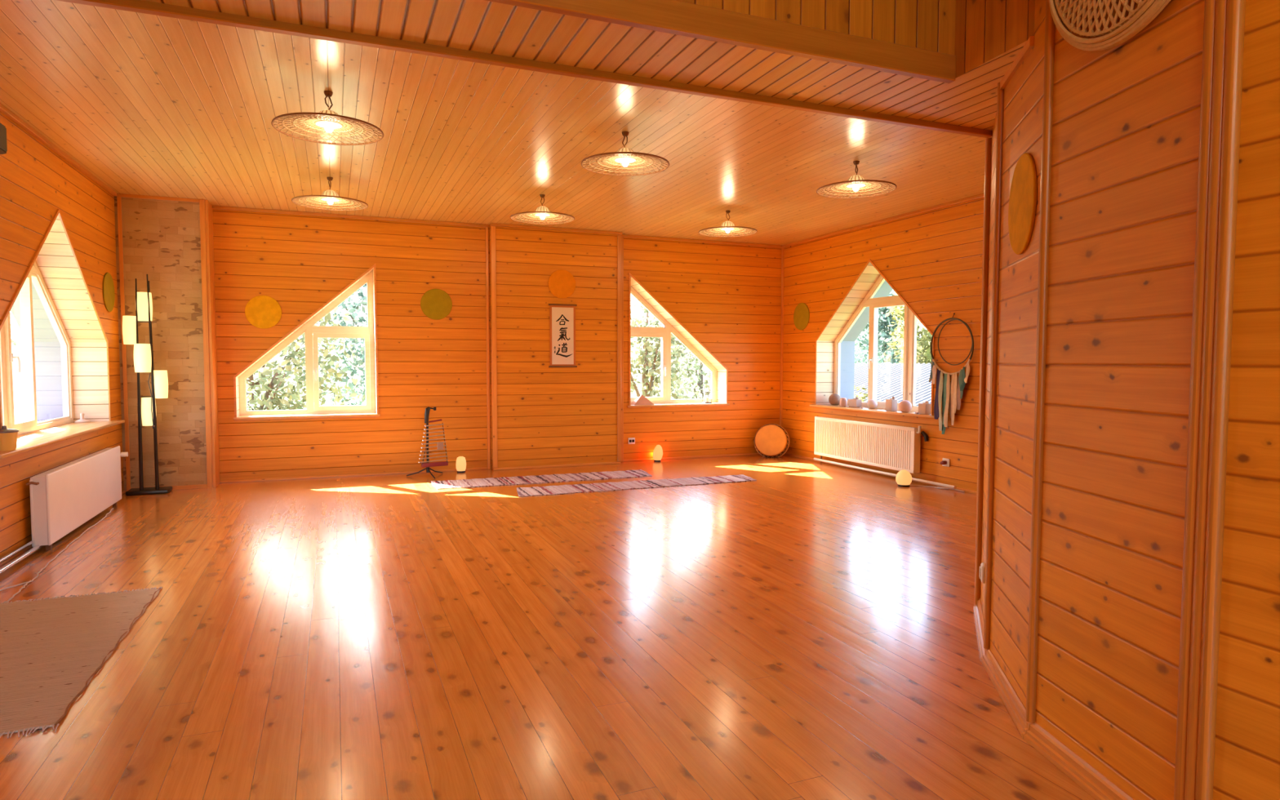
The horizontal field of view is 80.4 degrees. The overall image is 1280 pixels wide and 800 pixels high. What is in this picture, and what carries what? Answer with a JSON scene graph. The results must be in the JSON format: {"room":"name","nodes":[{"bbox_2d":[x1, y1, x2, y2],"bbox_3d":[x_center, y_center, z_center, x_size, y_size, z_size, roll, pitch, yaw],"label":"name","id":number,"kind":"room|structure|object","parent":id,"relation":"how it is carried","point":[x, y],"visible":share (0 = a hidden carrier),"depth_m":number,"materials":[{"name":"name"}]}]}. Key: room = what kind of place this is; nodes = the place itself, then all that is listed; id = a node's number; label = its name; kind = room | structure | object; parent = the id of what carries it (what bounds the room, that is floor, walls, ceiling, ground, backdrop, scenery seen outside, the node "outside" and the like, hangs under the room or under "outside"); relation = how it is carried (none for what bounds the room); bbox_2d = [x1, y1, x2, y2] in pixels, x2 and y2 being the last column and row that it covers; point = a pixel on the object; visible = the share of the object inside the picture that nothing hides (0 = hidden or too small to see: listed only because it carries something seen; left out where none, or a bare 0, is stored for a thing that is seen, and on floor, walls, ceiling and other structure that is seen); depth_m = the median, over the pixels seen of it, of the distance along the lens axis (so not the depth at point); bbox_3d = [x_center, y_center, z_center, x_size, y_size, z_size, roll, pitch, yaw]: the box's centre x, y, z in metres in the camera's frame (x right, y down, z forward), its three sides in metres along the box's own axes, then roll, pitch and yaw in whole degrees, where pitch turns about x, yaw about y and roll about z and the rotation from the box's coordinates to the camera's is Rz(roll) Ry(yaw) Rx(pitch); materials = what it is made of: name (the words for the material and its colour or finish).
{"room":"exercise studio","nodes":[
{"label":"exercise studio","id":0,"kind":"room"},
{"bbox_2d":[0,111,124,565],"bbox_3d":[-3.256,-0.399,2.354,0.001,3.400,13.237,-1,3,-22],"label":"wall","id":1,"kind":"structure","parent":0,"point":[36,182],"depth_m":6.02,"materials":[{"name":"brown wood"}]},
{"bbox_2d":[0,123,7,154],"bbox_3d":[-4.130,-1.663,4.744,0.210,0.170,0.260,-1,3,-22],"label":"loudspeaker","id":2,"kind":"object","parent":1,"relation":"attached to","point":[3,145],"visible":1,"depth_m":4.81,"materials":[{"name":"black plastic"}]},
{"bbox_2d":[0,539,44,573],"bbox_3d":[-3.929,1.143,4.247,0.072,0.072,6.700,-1,3,-22],"label":"pipe","id":3,"kind":"object","parent":1,"relation":"attached to","point":[29,552],"visible":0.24,"depth_m":5.28,"materials":[{"name":"metal"}]},
{"bbox_2d":[0,102,116,196],"bbox_3d":[-4.366,-2.023,5.073,0.035,0.034,6.380,-1,3,-22],"label":"trim","id":4,"kind":"structure","parent":1,"relation":"attached to","point":[3,109],"depth_m":6.19,"materials":[{"name":"brown wood"}]},
{"bbox_2d":[0,208,124,458],"bbox_3d":[-5.135,-0.638,6.248,0.760,1.920,3.180,-1,3,-22],"label":"window","id":5,"kind":"structure","parent":1,"relation":"in","point":[65,358],"depth_m":7.14,"materials":[{"name":"brown wood"}]},
{"bbox_2d":[0,425,18,451],"bbox_3d":[-4.358,0.259,5.194,0.155,0.172,0.155,1,3,23],"label":"ceramic pot","id":6,"kind":"object","parent":5,"relation":"on","point":[8,437],"visible":1,"depth_m":5.16,"materials":[{"name":"orange ceramic"}]},
{"bbox_2d":[74,412,89,422],"bbox_3d":[-5.556,0.174,7.545,0.128,0.098,0.128,-1,3,-22],"label":"figurine","id":7,"kind":"object","parent":5,"relation":"on","point":[82,420],"visible":1,"depth_m":7.53,"materials":[{"name":"ceramic"}]},
{"bbox_2d":[0,489,125,567],"bbox_3d":[-3.171,1.294,2.251,0.020,0.029,12.820,-1,3,-22],"label":"baseboard","id":8,"kind":"structure","parent":1,"relation":"attached to","point":[123,491],"depth_m":5.46,"materials":[{"name":"brown wood"}]},
{"bbox_2d":[102,272,115,311],"bbox_3d":[-5.446,-1.104,7.767,0.014,0.400,0.400,-1,3,-22],"label":"disc","id":9,"kind":"object","parent":1,"relation":"attached to","point":[108,295],"visible":1,"depth_m":7.74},
{"bbox_2d":[212,208,491,479],"bbox_3d":[-3.842,-0.649,9.204,4.050,3.200,0.001,-1,3,-22],"label":"wall","id":10,"kind":"structure","parent":0,"point":[301,262],"depth_m":9.41,"materials":[{"name":"brown wood"}]},
{"bbox_2d":[244,295,281,328],"bbox_3d":[-4.441,-1.037,8.932,0.390,0.390,0.014,-1,3,-22],"label":"disc","id":11,"kind":"object","parent":10,"relation":"attached to","point":[264,312],"visible":1,"depth_m":8.93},
{"bbox_2d":[233,263,380,421],"bbox_3d":[-4.083,-0.734,9.316,1.630,1.910,0.445,-1,3,-22],"label":"window","id":12,"kind":"structure","parent":10,"relation":"in","point":[312,332],"depth_m":9.44,"materials":[{"name":"brown wood"}]},
{"bbox_2d":[212,205,489,227],"bbox_3d":[-3.429,-2.236,9.271,3.173,0.034,0.035,-1,3,-22],"label":"trim","id":13,"kind":"structure","parent":10,"relation":"attached to","point":[231,208],"depth_m":9.20,"materials":[{"name":"brown wood"}]},
{"bbox_2d":[219,466,488,483],"bbox_3d":[-3.461,0.926,9.429,3.120,0.029,0.020,-1,3,-22],"label":"baseboard","id":14,"kind":"structure","parent":10,"relation":"attached to","point":[477,468],"depth_m":9.33,"materials":[{"name":"brown wood"}]},
{"bbox_2d":[420,288,452,319],"bbox_3d":[-2.599,-1.222,9.669,0.392,0.392,0.014,-1,3,-22],"label":"disc","id":15,"kind":"object","parent":10,"relation":"attached to","point":[435,304],"visible":1,"depth_m":9.66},
{"bbox_2d":[485,226,490,469],"bbox_3d":[-1.996,-0.666,9.939,0.035,3.165,0.022,-1,3,-22],"label":"trim","id":16,"kind":"structure","parent":10,"relation":"attached to","point":[486,228],"depth_m":9.93,"materials":[{"name":"brown wood"}]},
{"bbox_2d":[0,0,991,244],"bbox_3d":[-0.499,-2.126,6.858,8.545,0.001,6.797,-1,3,-22],"label":"ceiling","id":17,"kind":"structure","parent":0,"point":[148,104],"depth_m":6.01,"materials":[{"name":"brown wood"}]},
{"bbox_2d":[271,90,383,145],"bbox_3d":[-2.059,-1.901,5.009,0.688,0.264,0.688,-1,3,-25],"label":"pendant lamp","id":18,"kind":"object","parent":17,"relation":"hanging from","point":[329,120],"visible":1,"depth_m":5.01,"materials":[{"name":"wicker"}]},
{"bbox_2d":[291,177,368,210],"bbox_3d":[-3.003,-2.022,7.342,0.688,0.264,0.688,0,3,2],"label":"pendant lamp","id":19,"kind":"object","parent":17,"relation":"hanging from","point":[330,196],"visible":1,"depth_m":7.36,"materials":[{"name":"beige wicker"}]},
{"bbox_2d":[510,194,574,224],"bbox_3d":[-1.041,-2.057,8.091,0.688,0.264,0.688,-2,4,-34],"label":"pendant lamp","id":20,"kind":"object","parent":17,"relation":"hanging from","point":[542,211],"visible":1,"depth_m":8.11,"materials":[{"name":"beige wicker"}]},
{"bbox_2d":[581,131,669,176],"bbox_3d":[-0.114,-1.943,5.880,0.688,0.264,0.688,2,3,29],"label":"pendant lamp","id":21,"kind":"object","parent":17,"relation":"hanging from","point":[625,156],"visible":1,"depth_m":5.88,"materials":[{"name":"beige wicker"}]},
{"bbox_2d":[698,210,757,237],"bbox_3d":[1.035,-2.097,8.930,0.688,0.264,0.688,1,3,20],"label":"pendant lamp","id":22,"kind":"object","parent":17,"relation":"hanging from","point":[726,226],"visible":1,"depth_m":8.95,"materials":[{"name":"beige wicker"}]},
{"bbox_2d":[816,160,897,198],"bbox_3d":[1.918,-1.983,6.722,0.688,0.264,0.688,0,3,-7],"label":"pendant lamp","id":23,"kind":"object","parent":17,"relation":"hanging from","point":[856,182],"visible":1,"depth_m":6.73,"materials":[{"name":"beige wicker"}]},
{"bbox_2d":[0,454,1095,799],"bbox_3d":[0.703,1.223,4.040,8.545,0.001,13.237,-1,3,-22],"label":"floor","id":24,"kind":"structure","parent":0,"point":[805,629],"depth_m":3.82,"materials":[{"name":"brown wood"}]},
{"bbox_2d":[0,507,113,602],"bbox_3d":[-4.459,1.115,5.833,0.179,0.016,3.161,-1,3,-25],"label":"power cable","id":25,"kind":"object","parent":24,"relation":"on","point":[80,535],"visible":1,"depth_m":5.10,"materials":[{"name":"white plastic"}]},
{"bbox_2d":[26,445,128,550],"bbox_3d":[-4.826,0.792,6.577,0.206,0.584,2.158,-1,3,-22],"label":"radiator","id":26,"kind":"object","parent":24,"relation":"on","point":[63,498],"visible":1,"depth_m":6.14,"materials":[{"name":"white metal"}]},
{"bbox_2d":[31,447,113,477],"bbox_3d":[-4.824,0.521,6.542,0.095,0.011,2.040,-1,3,-22],"label":"grille","id":27,"kind":"object","parent":26,"relation":"attached to","point":[61,470],"depth_m":6.31,"materials":[{"name":"white metal"}]},
{"bbox_2d":[0,586,162,737],"bbox_3d":[-3.043,1.228,3.668,0.914,0.014,2.026,-1,3,-22],"label":"woven rug","id":28,"kind":"object","parent":24,"relation":"on","point":[51,649],"visible":1,"depth_m":3.76,"materials":[{"name":"fabric"}]},
{"bbox_2d":[122,274,172,495],"bbox_3d":[-5.270,-0.164,8.073,0.400,2.338,0.334,-1,3,-22],"label":"floor lamp","id":29,"kind":"object","parent":24,"relation":"on","point":[143,353],"visible":1,"depth_m":8.06,"materials":[{"name":"black paint"}]},
{"bbox_2d":[114,193,219,491],"bbox_3d":[-5.246,-0.612,8.441,0.875,3.200,0.365,-1,3,-22],"label":"stone column","id":30,"kind":"structure","parent":24,"relation":"on","point":[168,240],"depth_m":8.31,"materials":[{"name":"brown stone"}]},
{"bbox_2d":[406,406,448,478],"bbox_3d":[-2.578,0.514,9.313,0.481,0.861,0.404,-2,4,-35],"label":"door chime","id":31,"kind":"object","parent":24,"relation":"on","point":[440,446],"visible":1,"depth_m":9.36,"materials":[{"name":"black paint"}]},
{"bbox_2d":[455,456,466,472],"bbox_3d":[-2.297,0.825,9.719,0.130,0.204,0.129,-1,3,-22],"label":"salt lamp","id":32,"kind":"object","parent":24,"relation":"on","point":[460,464],"visible":1,"depth_m":9.67,"materials":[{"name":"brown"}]},
{"bbox_2d":[430,469,652,488],"bbox_3d":[-1.125,0.951,9.185,2.680,0.010,0.570,-1,3,-22],"label":"runner rug","id":33,"kind":"object","parent":24,"relation":"on","point":[474,482],"visible":1,"depth_m":9.11,"materials":[{"name":"fabric"}]},
{"bbox_2d":[516,474,756,497],"bbox_3d":[-0.004,0.974,8.762,2.959,0.010,0.538,-1,3,-22],"label":"runner rug","id":34,"kind":"object","parent":24,"relation":"on","point":[576,488],"visible":1,"depth_m":8.67,"materials":[{"name":"multicoloured fabric"}]},
{"bbox_2d":[653,444,662,462],"bbox_3d":[0.242,0.755,10.836,0.142,0.238,0.204,-1,3,-22],"label":"salt lamp","id":35,"kind":"object","parent":24,"relation":"on","point":[658,451],"visible":1,"depth_m":10.76,"materials":[{"name":"brown stone"}]},
{"bbox_2d":[754,423,789,457],"bbox_3d":[1.970,0.617,11.342,0.533,0.524,0.293,1,3,16],"label":"drum","id":36,"kind":"object","parent":24,"relation":"on","point":[771,440],"visible":0.98,"depth_m":11.25,"materials":[{"name":"leather"}]},
{"bbox_2d":[813,416,928,473],"bbox_3d":[2.913,0.593,9.754,0.144,0.678,2.079,-1,3,-22],"label":"radiator","id":37,"kind":"object","parent":24,"relation":"on","point":[895,447],"visible":1,"depth_m":9.58,"materials":[{"name":"white metal"}]},
{"bbox_2d":[826,417,918,429],"bbox_3d":[2.880,0.289,9.778,0.080,0.012,1.960,-1,3,-22],"label":"grille","id":38,"kind":"object","parent":37,"relation":"attached to","point":[870,424],"depth_m":9.62,"materials":[{"name":"white metal"}]},
{"bbox_2d":[813,457,955,488],"bbox_3d":[2.981,0.902,9.569,0.066,0.041,2.601,-1,3,-22],"label":"pipe","id":39,"kind":"object","parent":24,"relation":"on","point":[814,459],"visible":1,"depth_m":9.43,"materials":[{"name":"white metal"}]},
{"bbox_2d":[895,470,911,487],"bbox_3d":[3.026,0.894,8.691,0.177,0.186,0.177,-1,3,-22],"label":"salt lamp","id":40,"kind":"object","parent":24,"relation":"on","point":[904,477],"visible":1,"depth_m":8.63,"materials":[{"name":"yellow"}]},
{"bbox_2d":[910,484,964,492],"bbox_3d":[3.363,0.988,8.540,0.620,0.019,0.103,3,4,44],"label":"power cable","id":41,"kind":"object","parent":24,"relation":"on","point":[937,487],"visible":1,"depth_m":8.52,"materials":[{"name":"white plastic"}]},
{"bbox_2d":[489,225,617,470],"bbox_3d":[-1.127,-0.699,10.251,1.774,3.200,0.179,-1,3,-22],"label":"wall","id":42,"kind":"structure","parent":0,"point":[546,415],"depth_m":10.13,"materials":[{"name":"brown wood"}]},
{"bbox_2d":[490,226,497,467],"bbox_3d":[-1.894,-0.676,9.837,0.062,3.135,0.016,-1,3,-22],"label":"trim","id":43,"kind":"structure","parent":42,"relation":"attached to","point":[493,259],"depth_m":9.83,"materials":[{"name":"brown wood"}]},
{"bbox_2d":[489,222,622,235],"bbox_3d":[-1.085,-2.273,10.072,1.810,0.034,0.035,-1,3,-22],"label":"trim","id":44,"kind":"structure","parent":42,"relation":"attached to","point":[491,224],"depth_m":10.04,"materials":[{"name":"brown wood"}]},
{"bbox_2d":[493,461,621,470],"bbox_3d":[-1.092,0.888,10.240,1.774,0.029,0.020,-1,3,-22],"label":"baseboard","id":45,"kind":"structure","parent":42,"relation":"attached to","point":[615,462],"depth_m":10.22,"materials":[{"name":"brown wood"}]},
{"bbox_2d":[548,270,575,298],"bbox_3d":[-1.043,-1.551,10.136,0.380,0.380,0.014,-1,3,-22],"label":"disc","id":46,"kind":"object","parent":42,"relation":"attached to","point":[562,283],"visible":1,"depth_m":10.13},
{"bbox_2d":[548,303,577,367],"bbox_3d":[-1.036,-0.861,10.169,0.390,0.849,0.024,-1,3,-22],"label":"scroll","id":47,"kind":"object","parent":42,"relation":"attached to","point":[562,317],"visible":1,"depth_m":10.17,"materials":[{"name":"paper"}]},
{"bbox_2d":[617,234,621,461],"bbox_3d":[-0.286,-0.707,10.486,0.055,3.135,0.016,-1,3,-22],"label":"trim","id":48,"kind":"structure","parent":42,"relation":"attached to","point":[619,236],"depth_m":10.48,"materials":[{"name":"brown wood"}]},
{"bbox_2d":[142,0,1026,130],"bbox_3d":[-0.426,-1.414,2.711,5.550,0.001,1.005,-1,3,-22],"label":"ceiling","id":49,"kind":"structure","parent":0,"point":[970,100],"depth_m":3.13,"materials":[{"name":"brown wood"}]},
{"bbox_2d":[623,237,781,459],"bbox_3d":[0.924,-0.743,11.176,2.723,3.200,0.001,-1,3,-22],"label":"wall","id":50,"kind":"structure","parent":0,"point":[727,296],"depth_m":11.26,"materials":[{"name":"brown wood"}]},
{"bbox_2d":[620,236,623,462],"bbox_3d":[-0.281,-0.702,10.680,0.100,3.165,0.020,-1,3,-22],"label":"trim","id":51,"kind":"structure","parent":50,"relation":"attached to","point":[622,237],"depth_m":10.68,"materials":[{"name":"brown wood"}]},
{"bbox_2d":[627,437,635,444],"bbox_3d":[-0.120,0.584,10.810,0.104,0.090,0.020,-1,3,-22],"label":"wall socket","id":52,"kind":"object","parent":50,"relation":"attached to","point":[630,440],"visible":1,"depth_m":10.80,"materials":[{"name":"white plastic"}]},
{"bbox_2d":[626,272,729,408],"bbox_3d":[0.504,-0.866,11.213,1.640,1.920,0.445,-1,3,-22],"label":"window","id":53,"kind":"structure","parent":50,"relation":"in","point":[719,372],"depth_m":11.25,"materials":[{"name":"brown wood"}]},
{"bbox_2d":[630,394,654,404],"bbox_3d":[0.028,-0.006,10.963,0.320,0.144,0.200,-1,3,-22],"label":"pyramid","id":54,"kind":"object","parent":53,"relation":"on","point":[642,400],"visible":0.86,"depth_m":10.91,"materials":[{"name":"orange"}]},
{"bbox_2d":[702,388,711,403],"bbox_3d":[1.007,-0.065,11.367,0.110,0.225,0.110,-1,3,-22],"label":"lantern","id":55,"kind":"object","parent":53,"relation":"on","point":[706,397],"visible":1,"depth_m":11.34,"materials":[{"name":"white metal"}]},
{"bbox_2d":[623,453,759,462],"bbox_3d":[0.975,0.839,11.268,2.615,0.029,0.020,-1,3,-22],"label":"baseboard","id":56,"kind":"structure","parent":50,"relation":"attached to","point":[743,454],"depth_m":11.19,"materials":[{"name":"brown wood"}]},
{"bbox_2d":[621,234,782,248],"bbox_3d":[0.941,-2.322,11.082,2.705,0.034,0.035,-1,3,-22],"label":"trim","id":57,"kind":"structure","parent":50,"relation":"attached to","point":[622,235],"depth_m":11.04,"materials":[{"name":"brown wood"}]},
{"bbox_2d":[779,247,784,426],"bbox_3d":[2.183,-0.748,11.661,0.025,3.165,0.045,-1,3,-22],"label":"trim","id":58,"kind":"structure","parent":50,"relation":"attached to","point":[782,248],"depth_m":11.64,"materials":[{"name":"brown wood"}]},
{"bbox_2d":[675,0,1035,78],"bbox_3d":[-0.697,-1.743,2.293,4.747,0.700,0.465,-1,3,-22],"label":"wall","id":59,"kind":"structure","parent":0,"point":[976,32],"depth_m":3.23,"materials":[{"name":"brown wood"}]},
{"bbox_2d":[484,0,955,83],"bbox_3d":[-0.787,-1.449,2.532,4.747,0.112,0.042,-1,3,-22],"label":"ceiling beam","id":60,"kind":"structure","parent":59,"relation":"attached to","point":[668,16],"depth_m":3.02,"materials":[{"name":"brown wood"}]},
{"bbox_2d":[782,197,984,491],"bbox_3d":[3.460,-0.604,8.539,0.001,3.200,6.797,-1,3,-22],"label":"wall","id":61,"kind":"structure","parent":0,"point":[933,259],"depth_m":8.97,"materials":[{"name":"brown wood"}]},
{"bbox_2d":[793,302,809,329],"bbox_3d":[2.378,-1.231,11.165,0.014,0.400,0.400,-1,3,-22],"label":"disc","id":62,"kind":"object","parent":61,"relation":"attached to","point":[802,314],"visible":1,"depth_m":11.15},
{"bbox_2d":[809,258,938,418],"bbox_3d":[3.239,-0.833,9.876,0.720,1.964,2.460,-1,3,-22],"label":"window","id":63,"kind":"structure","parent":61,"relation":"in","point":[834,364],"depth_m":10.27,"materials":[{"name":"brown wood"}]},
{"bbox_2d":[828,393,840,404],"bbox_3d":[2.771,-0.009,10.766,0.176,0.159,0.176,-1,3,-22],"label":"round pot","id":64,"kind":"object","parent":63,"relation":"on","point":[833,399],"visible":0.97,"depth_m":10.71,"materials":[{"name":"brown ceramic"}]},
{"bbox_2d":[840,397,847,406],"bbox_3d":[2.810,0.028,10.460,0.100,0.117,0.100,-1,3,-22],"label":"pillar candle","id":65,"kind":"object","parent":63,"relation":"on","point":[843,402],"visible":0.97,"depth_m":10.42,"materials":[{"name":"wax"}]},
{"bbox_2d":[847,396,862,407],"bbox_3d":[2.918,0.027,10.298,0.090,0.134,0.190,-1,3,-22],"label":"block","id":66,"kind":"object","parent":63,"relation":"on","point":[855,402],"visible":0.94,"depth_m":10.24,"materials":[{"name":"pink stone"}]},
{"bbox_2d":[866,399,877,408],"bbox_3d":[3.051,0.051,9.943,0.130,0.124,0.130,-1,3,-22],"label":"stone ball","id":67,"kind":"object","parent":63,"relation":"on","point":[872,403],"visible":1,"depth_m":9.90,"materials":[{"name":"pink stone"}]},
{"bbox_2d":[885,396,897,411],"bbox_3d":[3.149,0.046,9.486,0.090,0.180,0.115,-1,3,-22],"label":"block","id":68,"kind":"object","parent":63,"relation":"on","point":[891,403],"visible":1,"depth_m":9.44,"materials":[{"name":"white ceramic"}]},
{"bbox_2d":[898,400,911,412],"bbox_3d":[3.232,0.075,9.229,0.156,0.148,0.156,-1,3,-22],"label":"stone ball","id":69,"kind":"object","parent":63,"relation":"on","point":[904,406],"visible":1,"depth_m":9.18,"materials":[{"name":"stone"}]},
{"bbox_2d":[918,400,931,414],"bbox_3d":[3.350,0.088,8.910,0.090,0.154,0.120,-1,3,-22],"label":"block","id":70,"kind":"object","parent":63,"relation":"on","point":[924,408],"visible":0.96,"depth_m":8.87,"materials":[{"name":"white ceramic"}]},
{"bbox_2d":[783,452,977,494],"bbox_3d":[3.457,0.980,8.593,0.020,0.029,6.747,-1,3,-22],"label":"baseboard","id":71,"kind":"structure","parent":61,"relation":"attached to","point":[785,453],"depth_m":9.77,"materials":[{"name":"brown wood"}]},
{"bbox_2d":[782,193,984,247],"bbox_3d":[3.452,-2.183,8.436,0.035,0.034,6.762,-1,3,-22],"label":"trim","id":72,"kind":"structure","parent":61,"relation":"attached to","point":[980,196],"depth_m":9.27,"materials":[{"name":"brown wood"}]},
{"bbox_2d":[942,457,950,466],"bbox_3d":[3.462,0.706,8.566,0.020,0.090,0.104,-1,3,-22],"label":"wall socket","id":73,"kind":"object","parent":61,"relation":"attached to","point":[948,464],"visible":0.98,"depth_m":8.54,"materials":[{"name":"white plastic"}]},
{"bbox_2d":[939,460,946,464],"bbox_3d":[3.422,0.707,8.553,0.064,0.046,0.050,-1,3,-22],"label":"plug","id":74,"kind":"object","parent":73,"relation":"attached to","point":[943,462],"visible":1,"depth_m":8.54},
{"bbox_2d":[928,312,973,434],"bbox_3d":[3.458,-0.289,8.443,0.089,1.358,0.636,-1,3,-22],"label":"catcher","id":75,"kind":"object","parent":61,"relation":"attached to","point":[950,394],"visible":1,"depth_m":8.46,"materials":[{"name":"fabric"}]},
{"bbox_2d":[980,0,1279,799],"bbox_3d":[2.194,-0.320,0.976,0.835,3.400,6.552,-1,3,-11],"label":"wall partition","id":76,"kind":"structure","parent":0,"point":[1126,121],"depth_m":2.37,"materials":[{"name":"brown wood"}]},
{"bbox_2d":[55,0,992,137],"bbox_3d":[-0.620,-1.432,3.164,5.530,0.050,0.042,-1,3,-22],"label":"trim","id":77,"kind":"structure","parent":76,"relation":"attached to","point":[134,6],"depth_m":3.15,"materials":[{"name":"brown wood"}]},
{"bbox_2d":[973,598,987,658],"bbox_3d":[1.790,1.190,3.979,0.034,0.074,0.838,1,3,21],"label":"baseboard","id":78,"kind":"structure","parent":76,"relation":"attached to","point":[978,611],"depth_m":3.99,"materials":[{"name":"brown wood"}]},
{"bbox_2d":[978,562,985,583],"bbox_3d":[1.735,0.873,3.829,0.034,0.090,0.084,1,3,21],"label":"light switch","id":79,"kind":"object","parent":76,"relation":"attached to","point":[982,567],"visible":0.8,"depth_m":3.79,"materials":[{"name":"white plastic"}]},
{"bbox_2d":[973,137,991,606],"bbox_3d":[1.948,-0.124,4.295,0.039,2.670,0.039,-1,3,-22],"label":"trim","id":80,"kind":"structure","parent":76,"relation":"attached to","point":[988,140],"depth_m":4.28,"materials":[{"name":"brown wood"}]},
{"bbox_2d":[983,82,1004,649],"bbox_3d":[1.653,-0.136,3.529,0.037,2.630,0.037,-1,3,-22],"label":"trim","id":81,"kind":"structure","parent":76,"relation":"attached to","point":[1000,101],"depth_m":3.52,"materials":[{"name":"brown wood"}]},
{"bbox_2d":[980,648,1031,738],"bbox_3d":[1.555,1.228,3.236,0.034,0.074,0.770,1,3,13],"label":"baseboard","id":82,"kind":"structure","parent":76,"relation":"attached to","point":[1009,696],"depth_m":3.19,"materials":[{"name":"brown wood"}]},
{"bbox_2d":[1000,35,1034,89],"bbox_3d":[1.597,-1.420,3.215,0.022,0.037,0.506,1,3,13],"label":"trim","id":83,"kind":"structure","parent":76,"relation":"attached to","point":[1029,44],"depth_m":3.16,"materials":[{"name":"brown wood"}]},
{"bbox_2d":[1008,153,1036,254],"bbox_3d":[1.557,-0.797,3.091,0.014,0.400,0.400,1,3,13],"label":"disc","id":84,"kind":"object","parent":76,"relation":"attached to","point":[1023,193],"visible":1,"depth_m":3.05,"materials":[{"name":"orange"}]},
{"bbox_2d":[1025,0,1055,723],"bbox_3d":[1.484,-0.448,2.783,0.037,3.330,0.037,-1,3,-22],"label":"trim","id":85,"kind":"structure","parent":76,"relation":"attached to","point":[1050,27],"depth_m":2.79,"materials":[{"name":"brown wood"}]},
{"bbox_2d":[1022,721,1134,799],"bbox_3d":[1.501,1.265,2.498,0.034,0.074,0.767,0,3,-5],"label":"baseboard","id":86,"kind":"structure","parent":76,"relation":"attached to","point":[1083,774],"depth_m":2.60,"materials":[{"name":"brown wood"}]},
{"bbox_2d":[1048,0,1171,51],"bbox_3d":[1.484,-1.486,2.322,0.054,0.758,0.758,0,3,-5],"label":"wall decoration","id":87,"kind":"object","parent":76,"relation":"attached to","point":[1063,24],"visible":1,"depth_m":2.40,"materials":[{"name":"beige wicker"}]},
{"bbox_2d":[1173,0,1245,799],"bbox_3d":[1.551,-0.410,2.043,0.040,3.330,0.102,-1,3,-14],"label":"trim","id":88,"kind":"structure","parent":76,"relation":"attached to","point":[1224,27],"depth_m":2.05,"materials":[{"name":"brown wood"}]},
{"label":"outside","id":89,"kind":"structure","parent":0,"visible":0},
{"bbox_2d":[13,395,704,422],"bbox_3d":[3.643,3.726,17.868,140.000,0.001,150.000,-1,3,-22],"label":"ground","id":90,"kind":"structure","parent":89,"point":[19,413],"depth_m":67.64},
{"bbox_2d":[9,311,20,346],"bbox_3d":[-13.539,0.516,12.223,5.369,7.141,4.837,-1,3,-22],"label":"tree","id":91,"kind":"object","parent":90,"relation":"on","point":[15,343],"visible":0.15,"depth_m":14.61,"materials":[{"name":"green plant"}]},
{"bbox_2d":[245,300,365,410],"bbox_3d":[-6.532,0.444,12.712,4.528,7.257,1.818,-2,3,-30],"label":"tree","id":92,"kind":"object","parent":90,"relation":"on","point":[273,397],"visible":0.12,"depth_m":12.88,"materials":[{"name":"green plant"}]},
{"bbox_2d":[285,283,367,405],"bbox_3d":[-5.152,-0.541,15.895,4.318,9.057,2.080,-1,3,-22],"label":"tree","id":93,"kind":"object","parent":90,"relation":"on","point":[351,308],"visible":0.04,"depth_m":15.43,"materials":[{"name":"green plant"}]},
{"bbox_2d":[630,299,705,399],"bbox_3d":[0.165,0.710,15.475,1.658,6.464,2.614,3,4,42],"label":"tree","id":94,"kind":"object","parent":90,"relation":"on","point":[647,387],"visible":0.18,"depth_m":15.26,"materials":[{"name":"green plant"}]},
{"bbox_2d":[656,337,711,399],"bbox_3d":[1.600,0.731,18.311,2.940,6.138,1.621,-1,3,-22],"label":"tree","id":95,"kind":"object","parent":90,"relation":"on","point":[695,360],"visible":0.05,"depth_m":17.85,"materials":[{"name":"green plant"}]},
{"bbox_2d":[704,362,931,405],"bbox_3d":[5.861,1.251,21.338,6.800,4.596,16.000,-1,3,-22],"label":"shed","id":96,"kind":"object","parent":90,"relation":"on","point":[890,375],"visible":0.08,"depth_m":22.14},
{"bbox_2d":[853,383,880,401],"bbox_3d":[3.957,1.869,14.491,1.278,4.402,1.632,-1,3,-22],"label":"tree","id":97,"kind":"object","parent":90,"relation":"on","point":[858,388],"visible":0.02,"depth_m":14.37,"materials":[{"name":"green plant"}]},
{"bbox_2d":[854,331,902,363],"bbox_3d":[14.528,-1.543,51.665,11.818,7.313,5.499,-1,3,-27],"label":"tree","id":98,"kind":"object","parent":90,"relation":"on","point":[864,332],"visible":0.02,"depth_m":50.80,"materials":[{"name":"green plant"}]},
{"bbox_2d":[854,288,929,364],"bbox_3d":[11.447,-2.067,35.793,5.792,9.969,4.898,-1,3,-22],"label":"tree","id":99,"kind":"object","parent":90,"relation":"on","point":[884,322],"visible":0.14,"depth_m":34.73,"materials":[{"name":"green plant"}]},
{"bbox_2d":[884,292,932,364],"bbox_3d":[10.353,-0.647,28.773,3.047,7.847,2.387,-2,4,-39],"label":"tree","id":100,"kind":"object","parent":90,"relation":"on","point":[923,348],"visible":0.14,"depth_m":28.39,"materials":[{"name":"green plant"}]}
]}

